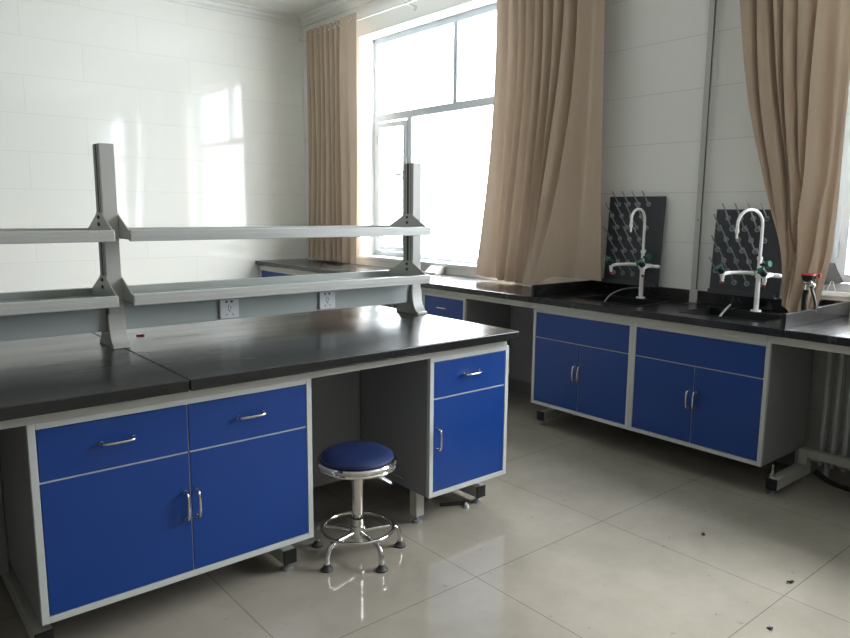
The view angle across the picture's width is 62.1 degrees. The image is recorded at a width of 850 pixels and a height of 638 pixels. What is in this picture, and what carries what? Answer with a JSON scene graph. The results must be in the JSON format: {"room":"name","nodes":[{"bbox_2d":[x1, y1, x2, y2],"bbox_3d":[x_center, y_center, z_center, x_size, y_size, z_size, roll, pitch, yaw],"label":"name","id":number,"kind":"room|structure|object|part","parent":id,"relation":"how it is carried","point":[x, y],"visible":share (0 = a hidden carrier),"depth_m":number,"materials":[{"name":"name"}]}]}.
{"room":"science classroom","nodes":[
{"label":"science classroom","id":0,"kind":"room"},
{"bbox_2d":[0,0,306,292],"bbox_3d":[-4.074,-1.171,5.469,7.670,3.340,0.200,-7,11,-39],"label":"wall","id":1,"kind":"structure","parent":0,"point":[201,110],"depth_m":6.54,"materials":[{"name":"tile"}]},
{"bbox_2d":[163,0,301,26],"bbox_3d":[-4.002,-2.758,5.074,7.170,0.080,0.104,-7,11,-39],"label":"trim","id":2,"kind":"structure","parent":1,"relation":"attached to","point":[217,5],"depth_m":6.91,"materials":[{"name":"paint"}]},
{"bbox_2d":[225,0,335,15],"bbox_3d":[-0.863,-2.257,1.412,7.670,0.100,10.200,-7,11,-39],"label":"ceiling","id":3,"kind":"structure","parent":0,"point":[295,7],"depth_m":6.84,"materials":[{"name":"paint"}]},
{"bbox_2d":[0,389,849,637],"bbox_3d":[-0.892,1.142,1.936,7.670,0.100,10.200,-7,11,-39],"label":"floor","id":4,"kind":"structure","parent":0,"point":[591,528],"depth_m":2.79,"materials":[{"name":"tile"}]},
{"bbox_2d":[0,341,506,637],"bbox_3d":[-1.232,0.538,2.852,3.018,0.809,1.386,-7,11,-39],"label":"frame","id":5,"kind":"object","parent":4,"relation":"on","point":[335,393],"visible":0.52,"depth_m":2.80,"materials":[{"name":"grey metal"}]},
{"bbox_3d":[-1.875,0.613,2.111,1.057,0.665,0.018,-7,11,-39],"label":"modesty panel","id":6,"kind":"part","parent":5,"relation":"part of","materials":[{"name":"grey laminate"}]},
{"bbox_2d":[0,333,188,420],"bbox_3d":[-1.807,0.190,2.301,1.538,0.038,1.483,-7,11,-39],"label":"countertop","id":7,"kind":"structure","parent":5,"relation":"on","point":[46,375],"depth_m":2.25,"materials":[{"name":"black stone"}]},
{"bbox_2d":[0,143,430,348],"bbox_3d":[-1.223,-0.280,2.721,3.067,0.771,0.365,-7,11,-39],"label":"rack","id":8,"kind":"object","parent":7,"relation":"on","point":[111,307],"visible":1,"depth_m":2.86,"materials":[{"name":"grey metal"}]},
{"bbox_3d":[-1.801,0.050,2.288,1.447,0.124,0.044,-7,11,-39],"label":"service panel","id":9,"kind":"part","parent":8,"relation":"part of","materials":[{"name":"grey metal"}]},
{"bbox_2d":[0,228,114,243],"bbox_3d":[-1.799,-0.257,2.240,1.454,0.042,0.365,-7,11,-39],"label":"shelf","id":10,"kind":"object","parent":8,"relation":"attached to","point":[7,235],"depth_m":2.47,"materials":[{"name":"metal"}]},
{"bbox_2d":[0,287,118,315],"bbox_3d":[-1.801,-0.020,2.277,1.454,0.042,0.365,-7,11,-39],"label":"shelf","id":11,"kind":"object","parent":8,"relation":"attached to","point":[73,299],"depth_m":2.57,"materials":[{"name":"metal"}]},
{"bbox_3d":[-1.219,-0.305,2.720,0.055,0.721,0.085,-7,11,-39],"label":"post","id":12,"kind":"part","parent":8,"relation":"part of","materials":[{"name":"grey metal"}]},
{"bbox_2d":[219,298,238,318],"bbox_3d":[-0.844,-0.046,3.041,0.086,0.084,0.013,-7,11,-39],"label":"power socket","id":13,"kind":"object","parent":8,"relation":"attached to","point":[228,308],"depth_m":3.04,"materials":[{"name":"white plastic"}]},
{"bbox_3d":[-0.646,-0.087,3.238,1.437,0.124,0.044,-7,11,-39],"label":"service panel","id":14,"kind":"part","parent":8,"relation":"part of","materials":[{"name":"grey metal"}]},
{"bbox_2d":[127,270,429,305],"bbox_3d":[-0.645,-0.157,3.228,1.447,0.042,0.365,-7,11,-39],"label":"shelf","id":15,"kind":"object","parent":8,"relation":"attached to","point":[176,292],"depth_m":3.14,"materials":[{"name":"metal"}]},
{"bbox_2d":[128,225,430,240],"bbox_3d":[-0.643,-0.394,3.192,1.447,0.042,0.365,-7,11,-39],"label":"shelf","id":16,"kind":"object","parent":8,"relation":"attached to","point":[407,231],"depth_m":3.02,"materials":[{"name":"metal"}]},
{"bbox_2d":[319,291,334,308],"bbox_3d":[-0.466,-0.090,3.353,0.086,0.084,0.013,-7,11,-39],"label":"power socket","id":17,"kind":"object","parent":8,"relation":"attached to","point":[326,298],"depth_m":3.35,"materials":[{"name":"white plastic"}]},
{"bbox_3d":[-0.068,-0.441,3.668,0.055,0.721,0.085,-7,11,-39],"label":"post","id":18,"kind":"part","parent":8,"relation":"part of","materials":[{"name":"grey metal"}]},
{"bbox_2d":[0,378,313,625],"bbox_3d":[-0.929,0.534,2.520,0.926,0.617,0.548,-7,11,-39],"label":"storage cabinet","id":19,"kind":"object","parent":5,"relation":"attached to","point":[102,509],"visible":0.95,"depth_m":2.27,"materials":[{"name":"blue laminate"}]},
{"bbox_3d":[-0.949,0.376,2.173,0.438,0.156,0.017,-7,11,-39],"label":"drawer","id":20,"kind":"part","parent":19,"relation":"part of","materials":[{"name":"blue laminate"}]},
{"bbox_3d":[-0.952,0.662,2.217,0.438,0.410,0.017,-7,11,-39],"label":"door","id":21,"kind":"part","parent":19,"relation":"part of","materials":[{"name":"blue laminate"}]},
{"bbox_3d":[-0.933,0.373,2.152,0.106,0.012,0.034,-7,11,-39],"label":"handle","id":22,"kind":"part","parent":19,"relation":"part of","materials":[{"name":"metal"}]},
{"bbox_3d":[-0.781,0.617,2.320,0.012,0.104,0.034,-7,11,-39],"label":"handle","id":23,"kind":"part","parent":19,"relation":"part of","materials":[{"name":"metal"}]},
{"bbox_3d":[-0.751,0.614,2.344,0.012,0.104,0.034,-7,11,-39],"label":"handle","id":24,"kind":"part","parent":19,"relation":"part of","materials":[{"name":"metal"}]},
{"bbox_3d":[-0.609,0.336,2.452,0.438,0.156,0.017,-7,11,-39],"label":"drawer","id":25,"kind":"part","parent":19,"relation":"part of","materials":[{"name":"blue laminate"}]},
{"bbox_3d":[-0.612,0.622,2.496,0.438,0.410,0.017,-7,11,-39],"label":"door","id":26,"kind":"part","parent":19,"relation":"part of","materials":[{"name":"blue laminate"}]},
{"bbox_3d":[-0.593,0.333,2.432,0.106,0.012,0.034,-7,11,-39],"label":"handle","id":27,"kind":"part","parent":19,"relation":"part of","materials":[{"name":"metal"}]},
{"bbox_3d":[-0.800,0.239,2.285,3.018,0.038,0.046,-7,11,-39],"label":"rail","id":28,"kind":"part","parent":5,"relation":"part of","materials":[{"name":"white metal"}]},
{"bbox_2d":[93,305,518,390],"bbox_3d":[-0.630,0.051,3.269,1.516,0.038,1.483,-7,11,-39],"label":"countertop","id":29,"kind":"structure","parent":5,"relation":"on","point":[211,354],"depth_m":2.90,"materials":[{"name":"black stone"}]},
{"bbox_3d":[-0.536,0.455,3.213,0.567,0.665,0.018,-7,11,-39],"label":"modesty panel","id":30,"kind":"part","parent":5,"relation":"part of","materials":[{"name":"grey laminate"}]},
{"bbox_2d":[360,398,360,439],"bbox_3d":[-0.730,0.339,3.796,0.980,0.617,0.533,-7,11,-39],"label":"storage cabinet","id":31,"kind":"object","parent":5,"relation":"attached to","point":[360,398],"visible":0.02,"depth_m":3.80,"materials":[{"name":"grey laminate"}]},
{"bbox_3d":[-0.036,0.817,3.152,0.046,0.118,0.046,-7,11,-39],"label":"leg","id":32,"kind":"part","parent":5,"relation":"part of","materials":[{"name":"white metal"}]},
{"bbox_2d":[360,345,508,498],"bbox_3d":[0.048,0.419,3.324,0.474,0.617,0.548,-7,11,-39],"label":"storage cabinet","id":33,"kind":"object","parent":5,"relation":"attached to","point":[444,419],"visible":0.95,"depth_m":3.13,"materials":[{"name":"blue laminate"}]},
{"bbox_3d":[0.063,0.518,3.014,0.012,0.104,0.034,-7,11,-39],"label":"handle","id":34,"kind":"part","parent":33,"relation":"part of","materials":[{"name":"metal"}]},
{"bbox_3d":[0.196,0.447,3.148,0.474,0.617,0.020,-7,11,-39],"label":"frame","id":35,"kind":"part","parent":33,"relation":"part of","materials":[{"name":"white metal"}]},
{"bbox_3d":[0.196,0.526,3.161,0.428,0.410,0.017,-7,11,-39],"label":"door","id":36,"kind":"part","parent":33,"relation":"part of","materials":[{"name":"blue laminate"}]},
{"bbox_3d":[0.198,0.240,3.117,0.428,0.156,0.017,-7,11,-39],"label":"drawer","id":37,"kind":"part","parent":33,"relation":"part of","materials":[{"name":"blue laminate"}]},
{"bbox_3d":[0.214,0.237,3.097,0.106,0.012,0.034,-7,11,-39],"label":"handle","id":38,"kind":"part","parent":33,"relation":"part of","materials":[{"name":"metal"}]},
{"bbox_2d":[312,441,405,572],"bbox_3d":[-0.266,0.737,2.834,0.391,0.438,0.380,-7,11,-39],"label":"stool","id":39,"kind":"object","parent":4,"relation":"on","point":[355,461],"visible":1,"depth_m":2.78,"materials":[{"name":"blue metal"}]},
{"bbox_3d":[-0.378,0.884,2.903,0.163,0.084,0.021,3,9,17],"label":"leg","id":40,"kind":"part","parent":39,"relation":"part of","materials":[{"name":"silver metal"}]},
{"bbox_3d":[-0.338,0.903,2.783,0.021,0.084,0.163,7,11,35],"label":"leg","id":41,"kind":"part","parent":39,"relation":"part of","materials":[{"name":"silver metal"}]},
{"bbox_3d":[-0.271,0.534,2.816,0.294,0.032,0.294,-7,11,-39],"label":"seat","id":42,"kind":"part","parent":39,"relation":"part of","materials":[{"name":"blue leather"}]},
{"bbox_3d":[-0.209,0.904,2.784,0.021,0.084,0.163,-6,11,-36],"label":"leg","id":43,"kind":"part","parent":39,"relation":"part of","materials":[{"name":"silver metal"}]},
{"bbox_3d":[-0.171,0.886,2.905,0.163,0.084,0.021,-2,9,-18],"label":"leg","id":44,"kind":"part","parent":39,"relation":"part of","materials":[{"name":"silver metal"}]},
{"bbox_3d":[-0.162,0.633,2.841,0.158,0.055,0.010,-2,9,-15],"label":"height lever","id":45,"kind":"part","parent":39,"relation":"part of","materials":[{"name":"black plastic"}]},
{"bbox_2d":[380,292,422,308],"bbox_3d":[-0.169,0.045,6.350,0.060,0.735,1.078,-7,11,-39],"label":"radiator","id":46,"kind":"object","parent":4,"relation":"on","point":[396,305],"visible":0.02,"depth_m":6.44,"materials":[{"name":"white metal"}]},
{"bbox_2d":[439,501,468,508],"bbox_3d":[0.139,0.878,3.322,0.134,0.018,0.060,-1,9,-12],"label":"handle","id":47,"kind":"object","parent":4,"relation":"on","point":[466,506],"visible":1,"depth_m":3.33,"materials":[{"name":"black plastic"}]},
{"bbox_2d":[259,265,849,496],"bbox_3d":[0.901,0.277,4.663,0.499,0.809,7.620,-7,11,-39],"label":"frame","id":48,"kind":"object","parent":4,"relation":"on","point":[522,313],"visible":0.62,"depth_m":4.00,"materials":[{"name":"grey metal"}]},
{"bbox_2d":[260,268,302,276],"bbox_3d":[-1.244,-0.189,7.195,0.533,0.617,0.930,-7,11,-39],"label":"storage cabinet","id":49,"kind":"object","parent":48,"relation":"attached to","point":[263,272],"visible":0.06,"depth_m":7.14,"materials":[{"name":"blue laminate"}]},
{"bbox_3d":[-1.556,-0.403,7.190,0.017,0.156,0.440,-7,11,-39],"label":"drawer","id":50,"kind":"part","parent":49,"relation":"part of","materials":[{"name":"blue laminate"}]},
{"bbox_3d":[-0.507,-0.320,5.926,0.042,0.038,3.756,-7,11,-39],"label":"rail","id":51,"kind":"part","parent":48,"relation":"part of","materials":[{"name":"grey metal"}]},
{"bbox_2d":[255,258,538,301],"bbox_3d":[-0.317,-0.385,6.114,0.617,0.038,3.814,-7,11,-39],"label":"countertop","id":52,"kind":"structure","parent":48,"relation":"on","point":[447,282],"depth_m":5.45,"materials":[{"name":"black plastic"}]},
{"bbox_2d":[425,265,443,274],"bbox_3d":[0.079,-0.417,6.006,0.094,0.064,0.146,-7,11,-39],"label":"box","id":53,"kind":"object","parent":52,"relation":"on","point":[436,270],"visible":0.98,"depth_m":5.97,"materials":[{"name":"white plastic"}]},
{"bbox_3d":[0.070,-0.423,5.997,0.049,0.038,0.100,-7,11,-39],"label":"socket plate","id":54,"kind":"part","parent":53,"relation":"part of","materials":[{"name":"white plastic"}]},
{"bbox_2d":[423,292,510,373],"bbox_3d":[0.298,0.110,5.341,0.503,0.617,0.470,-7,11,-39],"label":"base cabinet","id":55,"kind":"object","parent":48,"relation":"attached to","point":[469,310],"visible":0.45,"depth_m":5.15,"materials":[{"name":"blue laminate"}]},
{"bbox_3d":[0.140,-0.078,5.177,0.017,0.156,0.424,-7,11,-39],"label":"drawer","id":56,"kind":"part","parent":55,"relation":"part of","materials":[{"name":"blue laminate"}]},
{"bbox_3d":[0.138,0.129,5.209,0.020,0.617,0.470,-7,11,-39],"label":"frame","id":57,"kind":"part","parent":55,"relation":"part of","materials":[{"name":"metal"}]},
{"bbox_3d":[0.853,0.155,5.085,0.016,0.661,0.630,-7,11,-39],"label":"modesty panel","id":58,"kind":"part","parent":48,"relation":"part of","materials":[{"name":"grey metal"}]},
{"bbox_2d":[531,309,633,429],"bbox_3d":[1.111,0.260,4.414,0.553,0.617,0.733,-7,11,-39],"label":"base cabinet","id":59,"kind":"object","parent":48,"relation":"attached to","point":[581,365],"visible":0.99,"depth_m":4.23,"materials":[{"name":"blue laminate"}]},
{"bbox_3d":[0.821,0.339,4.410,0.017,0.410,0.341,-7,11,-39],"label":"door","id":60,"kind":"part","parent":59,"relation":"part of","materials":[{"name":"blue laminate"}]},
{"bbox_3d":[0.899,0.331,4.273,0.034,0.104,0.012,-7,11,-39],"label":"handle","id":61,"kind":"part","parent":59,"relation":"part of","materials":[{"name":"metal"}]},
{"bbox_3d":[0.923,0.336,4.244,0.034,0.104,0.012,-7,11,-39],"label":"handle","id":62,"kind":"part","parent":59,"relation":"part of","materials":[{"name":"metal"}]},
{"bbox_3d":[0.933,0.074,4.234,0.017,0.156,0.687,-7,11,-39],"label":"fascia panel","id":63,"kind":"part","parent":59,"relation":"part of","materials":[{"name":"blue laminate"}]},
{"bbox_3d":[1.042,0.382,4.147,0.017,0.410,0.341,-7,11,-39],"label":"door","id":64,"kind":"part","parent":59,"relation":"part of","materials":[{"name":"blue laminate"}]},
{"bbox_3d":[1.169,0.002,3.936,0.042,0.038,1.482,-7,11,-39],"label":"rail","id":65,"kind":"part","parent":48,"relation":"part of","materials":[{"name":"grey metal"}]},
{"bbox_2d":[530,280,849,337],"bbox_3d":[1.466,-0.098,4.114,0.776,0.110,1.568,-7,11,-39],"label":"countertop","id":66,"kind":"structure","parent":48,"relation":"on","point":[561,294],"depth_m":4.01,"materials":[{"name":"black stone"}]},
{"bbox_2d":[572,294,668,306],"bbox_3d":[1.188,-0.016,4.321,0.324,0.204,0.469,-7,11,-39],"label":"sink basin","id":67,"kind":"object","parent":66,"relation":"in","point":[613,300],"visible":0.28,"depth_m":4.42,"materials":[{"name":"black plastic"}]},
{"bbox_2d":[604,287,638,301],"bbox_3d":[1.225,-0.094,4.463,0.322,0.210,0.026,-4,10,-28],"label":"hose","id":68,"kind":"object","parent":67,"relation":"in","point":[629,287],"visible":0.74,"depth_m":4.46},
{"bbox_2d":[605,208,659,298],"bbox_3d":[1.288,-0.406,4.371,0.207,0.562,0.293,-7,11,-39],"label":"tap","id":69,"kind":"object","parent":66,"relation":"on","point":[642,266],"visible":1,"depth_m":4.38,"materials":[{"name":"white metal"}]},
{"bbox_3d":[1.265,-0.340,4.440,0.204,0.030,0.054,1,9,5],"label":"arm","id":70,"kind":"part","parent":69,"relation":"part of","materials":[{"name":"white metal"}]},
{"bbox_3d":[1.350,-0.322,4.327,0.149,0.030,0.126,-7,11,-39],"label":"arm","id":71,"kind":"part","parent":69,"relation":"part of","materials":[{"name":"white metal"}]},
{"bbox_2d":[679,307,781,322],"bbox_3d":[1.652,0.073,3.771,0.324,0.204,0.469,-7,11,-39],"label":"sink basin","id":72,"kind":"object","parent":66,"relation":"in","point":[735,314],"visible":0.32,"depth_m":3.86,"materials":[{"name":"black plastic"}]},
{"bbox_2d":[719,304,730,315],"bbox_3d":[1.625,0.014,3.904,0.208,0.181,0.013,-6,11,-35],"label":"hose","id":73,"kind":"object","parent":72,"relation":"in","point":[729,305],"visible":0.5,"depth_m":3.92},
{"bbox_2d":[715,208,781,311],"bbox_3d":[1.754,-0.317,3.818,0.207,0.562,0.293,-7,11,-39],"label":"tap","id":74,"kind":"object","parent":66,"relation":"on","point":[761,272],"visible":0.99,"depth_m":3.83,"materials":[{"name":"white metal"}]},
{"bbox_3d":[1.610,-0.284,3.864,0.043,0.040,0.035,8,11,39],"label":"valve knob","id":75,"kind":"part","parent":74,"relation":"part of","materials":[{"name":"green plastic"}]},
{"bbox_3d":[1.731,-0.251,3.886,0.204,0.030,0.054,1,9,5],"label":"arm","id":76,"kind":"part","parent":74,"relation":"part of","materials":[{"name":"white metal"}]},
{"bbox_3d":[1.756,-0.256,3.690,0.043,0.040,0.035,8,11,39],"label":"valve knob","id":77,"kind":"part","parent":74,"relation":"part of","materials":[{"name":"green plastic"}]},
{"bbox_3d":[1.851,-0.296,3.802,0.034,0.037,0.026,-4,10,-27],"label":"valve knob","id":78,"kind":"part","parent":74,"relation":"part of","materials":[{"name":"green plastic"}]},
{"bbox_3d":[1.816,-0.233,3.773,0.149,0.030,0.126,-7,11,-39],"label":"arm","id":79,"kind":"part","parent":74,"relation":"part of","materials":[{"name":"white metal"}]},
{"bbox_2d":[801,273,820,312],"bbox_3d":[1.911,-0.106,3.510,0.073,0.242,0.093,-7,11,-39],"label":"sprayer","id":80,"kind":"object","parent":66,"relation":"on","point":[808,278],"visible":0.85,"depth_m":3.49,"materials":[{"name":"black plastic"}]},
{"bbox_3d":[1.921,-0.092,3.492,0.014,0.122,0.047,-3,10,-24],"label":"lever","id":81,"kind":"part","parent":80,"relation":"part of","materials":[{"name":"black plastic"}]},
{"bbox_2d":[628,323,814,466],"bbox_3d":[1.589,0.351,3.848,0.553,0.617,0.757,-7,11,-39],"label":"base cabinet","id":82,"kind":"object","parent":48,"relation":"attached to","point":[746,401],"visible":0.98,"depth_m":3.63,"materials":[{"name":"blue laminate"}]},
{"bbox_3d":[1.294,0.430,3.848,0.017,0.410,0.353,-7,11,-39],"label":"door","id":83,"kind":"part","parent":82,"relation":"part of","materials":[{"name":"blue laminate"}]},
{"bbox_3d":[1.376,0.422,3.707,0.034,0.104,0.012,-7,11,-39],"label":"handle","id":84,"kind":"part","parent":82,"relation":"part of","materials":[{"name":"metal"}]},
{"bbox_3d":[1.401,0.427,3.678,0.034,0.104,0.012,-7,11,-39],"label":"handle","id":85,"kind":"part","parent":82,"relation":"part of","materials":[{"name":"metal"}]},
{"bbox_3d":[1.411,0.166,3.668,0.017,0.156,0.711,-7,11,-39],"label":"fascia panel","id":86,"kind":"part","parent":82,"relation":"part of","materials":[{"name":"blue laminate"}]},
{"bbox_3d":[1.523,0.474,3.576,0.017,0.410,0.353,-7,11,-39],"label":"door","id":87,"kind":"part","parent":82,"relation":"part of","materials":[{"name":"blue laminate"}]},
{"bbox_3d":[2.405,0.238,2.469,0.042,0.038,2.376,-7,11,-39],"label":"rail","id":88,"kind":"part","parent":48,"relation":"part of","materials":[{"name":"white metal"}]},
{"bbox_2d":[785,316,849,346],"bbox_3d":[2.656,0.166,2.706,0.776,0.038,2.152,-7,11,-39],"label":"countertop","id":89,"kind":"structure","parent":48,"relation":"on","point":[836,331],"depth_m":3.24,"materials":[{"name":"black stone"}]},
{"bbox_2d":[814,469,849,491],"bbox_3d":[2.238,0.858,3.423,0.062,0.061,0.688,-6,11,-38],"label":"pipe","id":90,"kind":"object","parent":4,"relation":"on","point":[818,473],"visible":1,"depth_m":3.61,"materials":[{"name":"black plastic"}]},
{"bbox_2d":[817,352,849,477],"bbox_3d":[2.268,0.512,3.457,0.060,0.735,0.584,-7,11,-39],"label":"radiator","id":91,"kind":"object","parent":4,"relation":"on","point":[843,361],"visible":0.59,"depth_m":3.62,"materials":[{"name":"white metal"}]},
{"bbox_2d":[303,0,849,470],"bbox_3d":[1.948,-0.892,3.999,0.280,3.340,9.800,-7,11,-39],"label":"wall","id":92,"kind":"structure","parent":0,"point":[655,50],"depth_m":4.29,"materials":[{"name":"tile"}]},
{"bbox_2d":[299,0,374,26],"bbox_3d":[1.814,-2.485,3.630,0.104,0.080,9.800,-7,11,-39],"label":"trim","id":93,"kind":"structure","parent":92,"relation":"attached to","point":[336,7],"depth_m":6.89,"materials":[{"name":"paint"}]},
{"bbox_2d":[298,0,416,41],"bbox_3d":[0.021,-2.617,5.774,0.123,0.060,4.016,-7,11,-39],"label":"curtain rod","id":94,"kind":"object","parent":92,"relation":"attached to","point":[414,7],"visible":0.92,"depth_m":6.13,"materials":[{"name":"white metal"}]},
{"bbox_2d":[306,13,356,263],"bbox_3d":[-0.906,-1.713,6.963,0.100,2.288,0.950,-7,11,-39],"label":"curtain","id":95,"kind":"object","parent":94,"relation":"hanging from","point":[331,54],"visible":0.94,"depth_m":6.91,"materials":[{"name":"beige fabric"}]},
{"bbox_2d":[476,0,604,285],"bbox_3d":[0.811,-1.375,4.904,0.113,2.300,1.165,-7,11,-39],"label":"curtain","id":96,"kind":"object","parent":94,"relation":"hanging from","point":[541,221],"visible":1,"depth_m":4.86,"materials":[{"name":"beige fabric"}]},
{"bbox_2d":[358,0,496,269],"bbox_3d":[0.195,-1.503,6.024,0.302,2.082,2.285,-7,11,-39],"label":"window","id":97,"kind":"structure","parent":92,"relation":"in","point":[371,45],"depth_m":6.68,"materials":[{"name":"white plastic"}]},
{"bbox_3d":[-0.313,-1.257,6.743,0.036,1.212,0.455,-7,11,-39],"label":"sash","id":98,"kind":"part","parent":97,"relation":"part of","materials":[{"name":"white plastic"}]},
{"bbox_3d":[0.149,-0.484,6.150,0.207,0.028,2.285,-7,11,-39],"label":"sill","id":99,"kind":"part","parent":97,"relation":"part of","materials":[{"name":"white stone"}]},
{"bbox_2d":[601,190,665,286],"bbox_3d":[1.305,-0.513,4.487,0.123,0.594,0.406,-7,11,-39],"label":"pegboard","id":100,"kind":"object","parent":92,"relation":"attached to","point":[623,245],"visible":0.8,"depth_m":4.50,"materials":[{"name":"black plastic"}]},
{"bbox_2d":[601,278,655,286],"bbox_3d":[1.303,-0.234,4.531,0.036,0.026,0.386,-3,9,-40],"label":"drip tray","id":101,"kind":"object","parent":100,"relation":"on","point":[648,282],"depth_m":4.51,"materials":[{"name":"black plastic"}]},
{"bbox_2d":[508,374,794,465],"bbox_3d":[0.368,0.434,5.877,0.014,0.120,5.226,-7,11,-39],"label":"baseboard","id":102,"kind":"structure","parent":92,"relation":"attached to","point":[517,385],"depth_m":5.39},
{"bbox_2d":[689,0,716,302],"bbox_3d":[1.623,-1.288,4.064,0.017,2.403,0.046,-7,11,-39],"label":"cable conduit","id":103,"kind":"object","parent":92,"relation":"attached to","point":[693,294],"visible":1,"depth_m":4.11,"materials":[{"name":"metal"}]},
{"bbox_2d":[591,280,848,317],"bbox_3d":[1.701,-0.124,4.294,0.182,0.110,1.546,-7,11,-39],"label":"backsplash","id":104,"kind":"structure","parent":92,"relation":"attached to","point":[654,292],"depth_m":4.21,"materials":[{"name":"black stone"}]},
{"bbox_2d":[707,203,781,298],"bbox_3d":[1.777,-0.384,3.928,0.118,0.516,0.405,-7,11,-39],"label":"pegboard","id":105,"kind":"object","parent":92,"relation":"attached to","point":[740,254],"visible":0.86,"depth_m":3.96,"materials":[{"name":"black plastic"}]},
{"bbox_2d":[707,288,776,298],"bbox_3d":[1.778,-0.143,3.967,0.036,0.026,0.385,-3,9,-40],"label":"drip tray","id":106,"kind":"object","parent":105,"relation":"on","point":[748,292],"depth_m":3.95,"materials":[{"name":"black plastic"}]},
{"bbox_2d":[821,81,849,297],"bbox_3d":[2.906,-1.001,2.819,0.281,2.052,2.310,-7,11,-39],"label":"window","id":107,"kind":"structure","parent":92,"relation":"in","point":[841,245],"depth_m":3.75,"materials":[{"name":"white glass"}]},
{"bbox_2d":[824,263,843,290],"bbox_3d":[2.204,-0.225,3.799,0.019,0.148,0.095,-7,11,-39],"label":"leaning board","id":108,"kind":"object","parent":107,"relation":"on","point":[833,277],"visible":0.95,"depth_m":3.80,"materials":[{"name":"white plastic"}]},
{"bbox_3d":[2.915,-0.003,2.988,0.045,0.028,2.310,-7,11,-39],"label":"sill","id":109,"kind":"part","parent":107,"relation":"part of","materials":[{"name":"white stone"}]},
{"bbox_3d":[2.390,-0.754,3.531,0.036,1.182,0.510,-7,11,-39],"label":"sash","id":110,"kind":"part","parent":107,"relation":"part of","materials":[{"name":"white plastic"}]},
{"bbox_3d":[2.636,-2.115,2.669,0.123,0.060,3.436,-7,11,-39],"label":"curtain rod","id":111,"kind":"object","parent":92,"relation":"attached to","visible":0},
{"bbox_2d":[740,0,849,311],"bbox_3d":[1.850,-1.173,3.595,0.118,2.282,0.700,-7,11,-39],"label":"curtain","id":112,"kind":"object","parent":111,"relation":"hanging from","point":[796,53],"visible":0.96,"depth_m":3.55,"materials":[{"name":"beige fabric"}]}
]}

